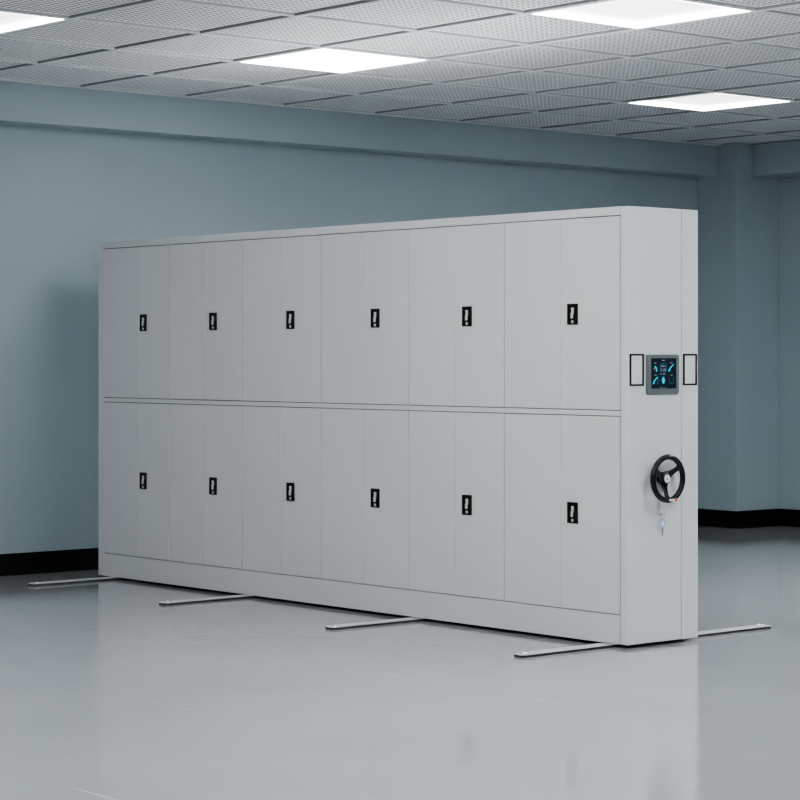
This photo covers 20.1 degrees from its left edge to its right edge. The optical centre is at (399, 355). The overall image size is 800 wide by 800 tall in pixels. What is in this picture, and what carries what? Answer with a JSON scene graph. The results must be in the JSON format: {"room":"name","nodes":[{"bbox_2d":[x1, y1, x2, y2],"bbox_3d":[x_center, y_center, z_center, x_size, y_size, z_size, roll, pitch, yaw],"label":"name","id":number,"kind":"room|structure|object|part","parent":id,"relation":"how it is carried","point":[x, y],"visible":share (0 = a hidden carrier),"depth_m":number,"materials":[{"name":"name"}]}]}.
{"room":"archive storage room","nodes":[
{"label":"archive storage room","id":0,"kind":"room"},
{"bbox_2d":[0,125,697,553],"bbox_3d":[-4.623,-0.330,14.879,20.866,3.836,0.150,0,0,-41],"label":"wall","id":1,"kind":"structure","parent":0,"point":[64,193],"depth_m":16.80,"materials":[{"name":"blue paint"}]},
{"bbox_2d":[0,548,97,575],"bbox_3d":[-4.796,1.507,14.625,19.973,0.160,0.012,0,0,-41],"label":"baseboard","id":2,"kind":"structure","parent":1,"relation":"attached to","point":[11,564],"depth_m":16.52,"materials":[{"name":"black"}]},
{"bbox_2d":[0,81,717,177],"bbox_3d":[-4.717,-1.817,14.533,19.973,0.302,0.254,0,0,-41],"label":"ceiling beam","id":3,"kind":"structure","parent":1,"relation":"attached to","point":[21,104],"depth_m":17.97,"materials":[{"name":"blue paint"}]},
{"bbox_2d":[698,142,778,510],"bbox_3d":[3.166,-0.190,21.137,0.593,3.556,0.482,0,0,-41],"label":"column","id":4,"kind":"structure","parent":1,"relation":"attached to","point":[738,210],"depth_m":20.93,"materials":[{"name":"blue paint"}]},
{"bbox_2d":[698,509,778,528],"bbox_3d":[3.164,1.507,21.120,0.593,0.160,0.482,0,0,-41],"label":"baseboard","id":5,"kind":"structure","parent":1,"relation":"attached to","point":[706,517],"depth_m":20.93,"materials":[{"name":"black"}]},
{"bbox_2d":[0,526,799,799],"bbox_3d":[1.133,1.647,8.160,20.866,0.120,17.846,0,0,-41],"label":"floor","id":6,"kind":"structure","parent":0,"point":[108,691],"depth_m":10.38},
{"bbox_2d":[28,577,125,585],"bbox_3d":[-1.792,1.577,16.262,2.010,0.022,0.090,0,0,-41],"label":"rail","id":7,"kind":"object","parent":6,"relation":"on","point":[99,578],"visible":0.51,"depth_m":15.81,"materials":[{"name":"silver metal"}]},
{"bbox_2d":[159,594,260,604],"bbox_3d":[-0.760,1.577,15.057,2.010,0.022,0.090,0,0,-41],"label":"rail","id":8,"kind":"object","parent":6,"relation":"on","point":[244,596],"visible":0.44,"depth_m":14.60,"materials":[{"name":"silver metal"}]},
{"bbox_2d":[325,617,431,629],"bbox_3d":[0.346,1.577,13.766,2.010,0.022,0.090,0,0,-41],"label":"rail","id":9,"kind":"object","parent":6,"relation":"on","point":[410,619],"visible":0.49,"depth_m":13.32,"materials":[{"name":"silver metal"}]},
{"bbox_2d":[98,206,697,645],"bbox_3d":[-0.224,0.378,14.347,0.579,2.382,5.307,0,0,-41],"label":"filing cabinet","id":10,"kind":"object","parent":9,"relation":"on","point":[490,420],"visible":1,"depth_m":13.53,"materials":[{"name":"grey metal"}]},
{"bbox_3d":[-1.929,0.378,16.346,0.567,2.380,0.052,0,0,-41],"label":"panel","id":11,"kind":"part","parent":10,"relation":"part of","materials":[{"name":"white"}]},
{"bbox_3d":[-1.974,0.868,15.977,0.017,1.075,0.440,0,0,-41],"label":"door","id":12,"kind":"part","parent":10,"relation":"part of","materials":[{"name":"white metal"}]},
{"bbox_3d":[-1.974,-0.234,15.977,0.017,1.056,0.440,0,0,-41],"label":"door","id":13,"kind":"part","parent":10,"relation":"part of","materials":[{"name":"white metal"}]},
{"bbox_3d":[-1.790,0.870,15.744,0.007,0.116,0.079,0,0,-41],"label":"handle plate","id":14,"kind":"part","parent":10,"relation":"part of","materials":[{"name":"black plastic"}]},
{"bbox_3d":[-1.790,-0.232,15.744,0.007,0.116,0.079,0,0,-41],"label":"handle plate","id":15,"kind":"part","parent":10,"relation":"part of","materials":[{"name":"black plastic"}]},
{"bbox_3d":[-1.705,0.868,15.664,0.017,1.075,0.383,0,0,-41],"label":"door","id":16,"kind":"part","parent":10,"relation":"part of","materials":[{"name":"white metal"}]},
{"bbox_3d":[-1.705,-0.234,15.664,0.017,1.056,0.383,0,0,-41],"label":"door","id":17,"kind":"part","parent":10,"relation":"part of","materials":[{"name":"white metal"}]},
{"bbox_3d":[-1.443,0.868,15.357,0.017,1.075,0.416,0,0,-41],"label":"door","id":18,"kind":"part","parent":10,"relation":"part of","materials":[{"name":"white metal"}]},
{"bbox_3d":[-1.443,-0.234,15.357,0.017,1.056,0.416,0,0,-41],"label":"door","id":19,"kind":"part","parent":10,"relation":"part of","materials":[{"name":"white metal"}]},
{"bbox_3d":[-1.251,0.870,15.116,0.007,0.116,0.079,0,0,-41],"label":"handle plate","id":20,"kind":"part","parent":10,"relation":"part of","materials":[{"name":"black plastic"}]},
{"bbox_3d":[-1.251,-0.232,15.116,0.007,0.116,0.079,0,0,-41],"label":"handle plate","id":21,"kind":"part","parent":10,"relation":"part of","materials":[{"name":"black plastic"}]},
{"bbox_3d":[-1.171,0.868,15.040,0.017,1.075,0.417,0,0,-41],"label":"door","id":22,"kind":"part","parent":10,"relation":"part of","materials":[{"name":"white metal"}]},
{"bbox_3d":[-1.171,-0.234,15.040,0.017,1.056,0.417,0,0,-41],"label":"door","id":23,"kind":"part","parent":10,"relation":"part of","materials":[{"name":"white metal"}]},
{"bbox_3d":[-0.896,0.868,14.719,0.017,1.075,0.418,0,0,-41],"label":"door","id":24,"kind":"part","parent":10,"relation":"part of","materials":[{"name":"white metal"}]},
{"bbox_3d":[-0.896,-0.234,14.719,0.017,1.056,0.418,0,0,-41],"label":"door","id":25,"kind":"part","parent":10,"relation":"part of","materials":[{"name":"white metal"}]},
{"bbox_3d":[-0.702,0.870,14.475,0.007,0.116,0.079,0,0,-41],"label":"handle plate","id":26,"kind":"part","parent":10,"relation":"part of","materials":[{"name":"black plastic"}]},
{"bbox_3d":[-0.702,-0.232,14.475,0.007,0.116,0.079,0,0,-41],"label":"handle plate","id":27,"kind":"part","parent":10,"relation":"part of","materials":[{"name":"black plastic"}]},
{"bbox_3d":[-0.626,0.868,14.403,0.017,1.075,0.410,0,0,-41],"label":"door","id":28,"kind":"part","parent":10,"relation":"part of","materials":[{"name":"white metal"}]},
{"bbox_3d":[-0.626,-0.234,14.403,0.017,1.056,0.410,0,0,-41],"label":"door","id":29,"kind":"part","parent":10,"relation":"part of","materials":[{"name":"white metal"}]},
{"bbox_3d":[-0.353,0.868,14.085,0.017,1.075,0.420,0,0,-41],"label":"door","id":30,"kind":"part","parent":10,"relation":"part of","materials":[{"name":"white metal"}]},
{"bbox_3d":[-0.353,-0.234,14.085,0.017,1.056,0.420,0,0,-41],"label":"door","id":31,"kind":"part","parent":10,"relation":"part of","materials":[{"name":"white metal"}]},
{"bbox_3d":[-0.251,-0.789,14.387,0.566,0.047,5.108,0,0,-41],"label":"rail","id":32,"kind":"part","parent":10,"relation":"part of","materials":[{"name":"white metal"}]},
{"bbox_3d":[-0.454,0.312,14.213,0.029,0.028,5.104,0,0,-41],"label":"rail","id":33,"kind":"part","parent":10,"relation":"part of","materials":[{"name":"white metal"}]},
{"bbox_3d":[-0.153,0.870,13.833,0.007,0.116,0.079,0,0,-41],"label":"handle plate","id":34,"kind":"part","parent":10,"relation":"part of","materials":[{"name":"black plastic"}]},
{"bbox_3d":[-0.153,-0.232,13.833,0.007,0.116,0.079,0,0,-41],"label":"handle plate","id":35,"kind":"part","parent":10,"relation":"part of","materials":[{"name":"black plastic"}]},
{"bbox_3d":[-0.079,0.868,13.765,0.017,1.075,0.420,0,0,-41],"label":"door","id":36,"kind":"part","parent":10,"relation":"part of","materials":[{"name":"white metal"}]},
{"bbox_3d":[-0.079,-0.234,13.765,0.017,1.056,0.420,0,0,-41],"label":"door","id":37,"kind":"part","parent":10,"relation":"part of","materials":[{"name":"white metal"}]},
{"bbox_3d":[0.196,0.868,13.445,0.017,1.075,0.415,0,0,-41],"label":"door","id":38,"kind":"part","parent":10,"relation":"part of","materials":[{"name":"white metal"}]},
{"bbox_3d":[0.196,-0.234,13.445,0.017,1.056,0.415,0,0,-41],"label":"door","id":39,"kind":"part","parent":10,"relation":"part of","materials":[{"name":"white metal"}]},
{"bbox_3d":[0.391,0.870,13.199,0.007,0.116,0.079,0,0,-41],"label":"handle plate","id":40,"kind":"part","parent":10,"relation":"part of","materials":[{"name":"black plastic"}]},
{"bbox_3d":[0.391,-0.232,13.199,0.007,0.116,0.079,0,0,-41],"label":"handle plate","id":41,"kind":"part","parent":10,"relation":"part of","materials":[{"name":"black plastic"}]},
{"bbox_3d":[0.467,0.868,13.128,0.017,1.075,0.416,0,0,-41],"label":"door","id":42,"kind":"part","parent":10,"relation":"part of","materials":[{"name":"white metal"}]},
{"bbox_3d":[0.467,-0.234,13.128,0.017,1.056,0.416,0,0,-41],"label":"door","id":43,"kind":"part","parent":10,"relation":"part of","materials":[{"name":"white metal"}]},
{"bbox_3d":[0.754,0.868,12.793,0.017,1.075,0.456,0,0,-41],"label":"door","id":44,"kind":"part","parent":10,"relation":"part of","materials":[{"name":"white metal"}]},
{"bbox_3d":[0.754,-0.234,12.793,0.017,1.056,0.456,0,0,-41],"label":"door","id":45,"kind":"part","parent":10,"relation":"part of","materials":[{"name":"white metal"}]},
{"bbox_3d":[0.957,0.870,12.537,0.007,0.116,0.079,0,0,-41],"label":"handle plate","id":46,"kind":"part","parent":10,"relation":"part of","materials":[{"name":"black plastic"}]},
{"bbox_3d":[0.957,-0.232,12.537,0.007,0.116,0.079,0,0,-41],"label":"handle plate","id":47,"kind":"part","parent":10,"relation":"part of","materials":[{"name":"black plastic"}]},
{"bbox_3d":[1.052,0.868,12.446,0.017,1.075,0.456,0,0,-41],"label":"door","id":48,"kind":"part","parent":10,"relation":"part of","materials":[{"name":"white metal"}]},
{"bbox_3d":[1.052,-0.234,12.446,0.017,1.056,0.456,0,0,-41],"label":"door","id":49,"kind":"part","parent":10,"relation":"part of","materials":[{"name":"white metal"}]},
{"bbox_3d":[1.376,0.378,12.383,0.430,2.380,0.054,0,0,-41],"label":"panel","id":50,"kind":"part","parent":10,"relation":"part of","materials":[{"name":"white metal"}]},
{"bbox_2d":[659,511,664,535],"bbox_3d":[1.434,0.918,12.375,0.046,0.137,0.017,0,0,-41],"label":"key","id":51,"kind":"object","parent":10,"relation":"hanging from","point":[662,521],"visible":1,"depth_m":12.37,"materials":[{"name":"silver metal"}]},
{"bbox_3d":[1.593,0.378,12.568,0.134,2.380,0.054,0,0,-41],"label":"panel","id":52,"kind":"part","parent":10,"relation":"part of","materials":[{"name":"white metal"}]},
{"bbox_2d":[514,624,770,657],"bbox_3d":[1.383,1.577,12.556,2.010,0.022,0.090,0,0,-41],"label":"rail","id":53,"kind":"object","parent":6,"relation":"on","point":[536,653],"visible":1,"depth_m":12.26,"materials":[{"name":"silver metal"}]},
{"bbox_2d":[0,0,799,145],"bbox_3d":[1.133,-2.147,8.160,20.566,0.403,17.546,0,0,-41],"label":"ceiling","id":54,"kind":"structure","parent":0,"point":[485,62],"depth_m":14.89,"materials":[{"name":"tile"}]},
{"bbox_2d":[0,12,62,32],"bbox_3d":[-2.563,-1.974,13.123,0.886,0.048,0.886,0,0,-41],"label":"ceiling light","id":55,"kind":"object","parent":54,"relation":"attached to","point":[8,21],"visible":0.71,"depth_m":13.28,"materials":[{"name":"white plastic"}]},
{"bbox_2d":[0,12,46,26],"bbox_3d":[-2.563,-1.986,13.123,0.862,0.015,0.862,0,0,-41],"label":"diffuser","id":56,"kind":"object","parent":55,"relation":"attached to","point":[6,19],"depth_m":13.28,"materials":[{"name":"white plastic"}]},
{"bbox_2d":[243,49,422,72],"bbox_3d":[-0.450,-1.974,14.934,0.886,0.048,0.886,0,0,-41],"label":"ceiling light","id":57,"kind":"object","parent":54,"relation":"attached to","point":[330,60],"visible":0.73,"depth_m":15.12,"materials":[{"name":"white plastic"}]},
{"bbox_2d":[257,49,405,67],"bbox_3d":[-0.450,-1.986,14.934,0.862,0.015,0.862,0,0,-41],"label":"diffuser","id":58,"kind":"object","parent":57,"relation":"attached to","point":[319,58],"depth_m":15.08,"materials":[{"name":"white plastic"}]},
{"bbox_2d":[535,0,747,27],"bbox_3d":[1.360,-1.974,12.820,0.886,0.048,0.886,0,0,-41],"label":"ceiling light","id":59,"kind":"object","parent":54,"relation":"attached to","point":[625,13],"visible":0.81,"depth_m":12.97,"materials":[{"name":"white plastic"}]},
{"bbox_2d":[552,0,730,22],"bbox_3d":[1.360,-1.986,12.820,0.862,0.015,0.862,0,0,-41],"label":"diffuser","id":60,"kind":"object","parent":59,"relation":"attached to","point":[615,11],"depth_m":12.97,"materials":[{"name":"white plastic"}]},
{"bbox_2d":[633,93,788,110],"bbox_3d":[2.368,-1.974,17.347,0.886,0.048,0.886,0,0,-41],"label":"ceiling light","id":61,"kind":"object","parent":54,"relation":"attached to","point":[712,101],"visible":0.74,"depth_m":17.56,"materials":[{"name":"white plastic"}]},
{"bbox_2d":[650,93,771,106],"bbox_3d":[2.368,-1.986,17.347,0.862,0.015,0.862,0,0,-41],"label":"diffuser","id":62,"kind":"object","parent":61,"relation":"attached to","point":[712,99],"depth_m":17.54,"materials":[{"name":"white plastic"}]},
{"bbox_2d":[779,176,799,509],"bbox_3d":[8.999,-0.330,14.899,0.150,3.836,17.546,0,0,-41],"label":"wall","id":63,"kind":"structure","parent":0,"point":[789,187],"depth_m":21.05,"materials":[{"name":"blue paint"}]},
{"bbox_2d":[753,139,799,177],"bbox_3d":[8.960,-1.817,14.549,0.366,0.302,17.064,0,0,-41],"label":"trim","id":64,"kind":"structure","parent":63,"relation":"attached to","point":[779,160],"depth_m":20.71,"materials":[{"name":"blue paint"}]},
{"bbox_2d":[779,509,799,526],"bbox_3d":[9.098,1.507,14.659,0.012,0.160,17.052,0,0,-41],"label":"baseboard","id":65,"kind":"structure","parent":63,"relation":"attached to","point":[787,517],"depth_m":21.03,"materials":[{"name":"black"}]}
]}

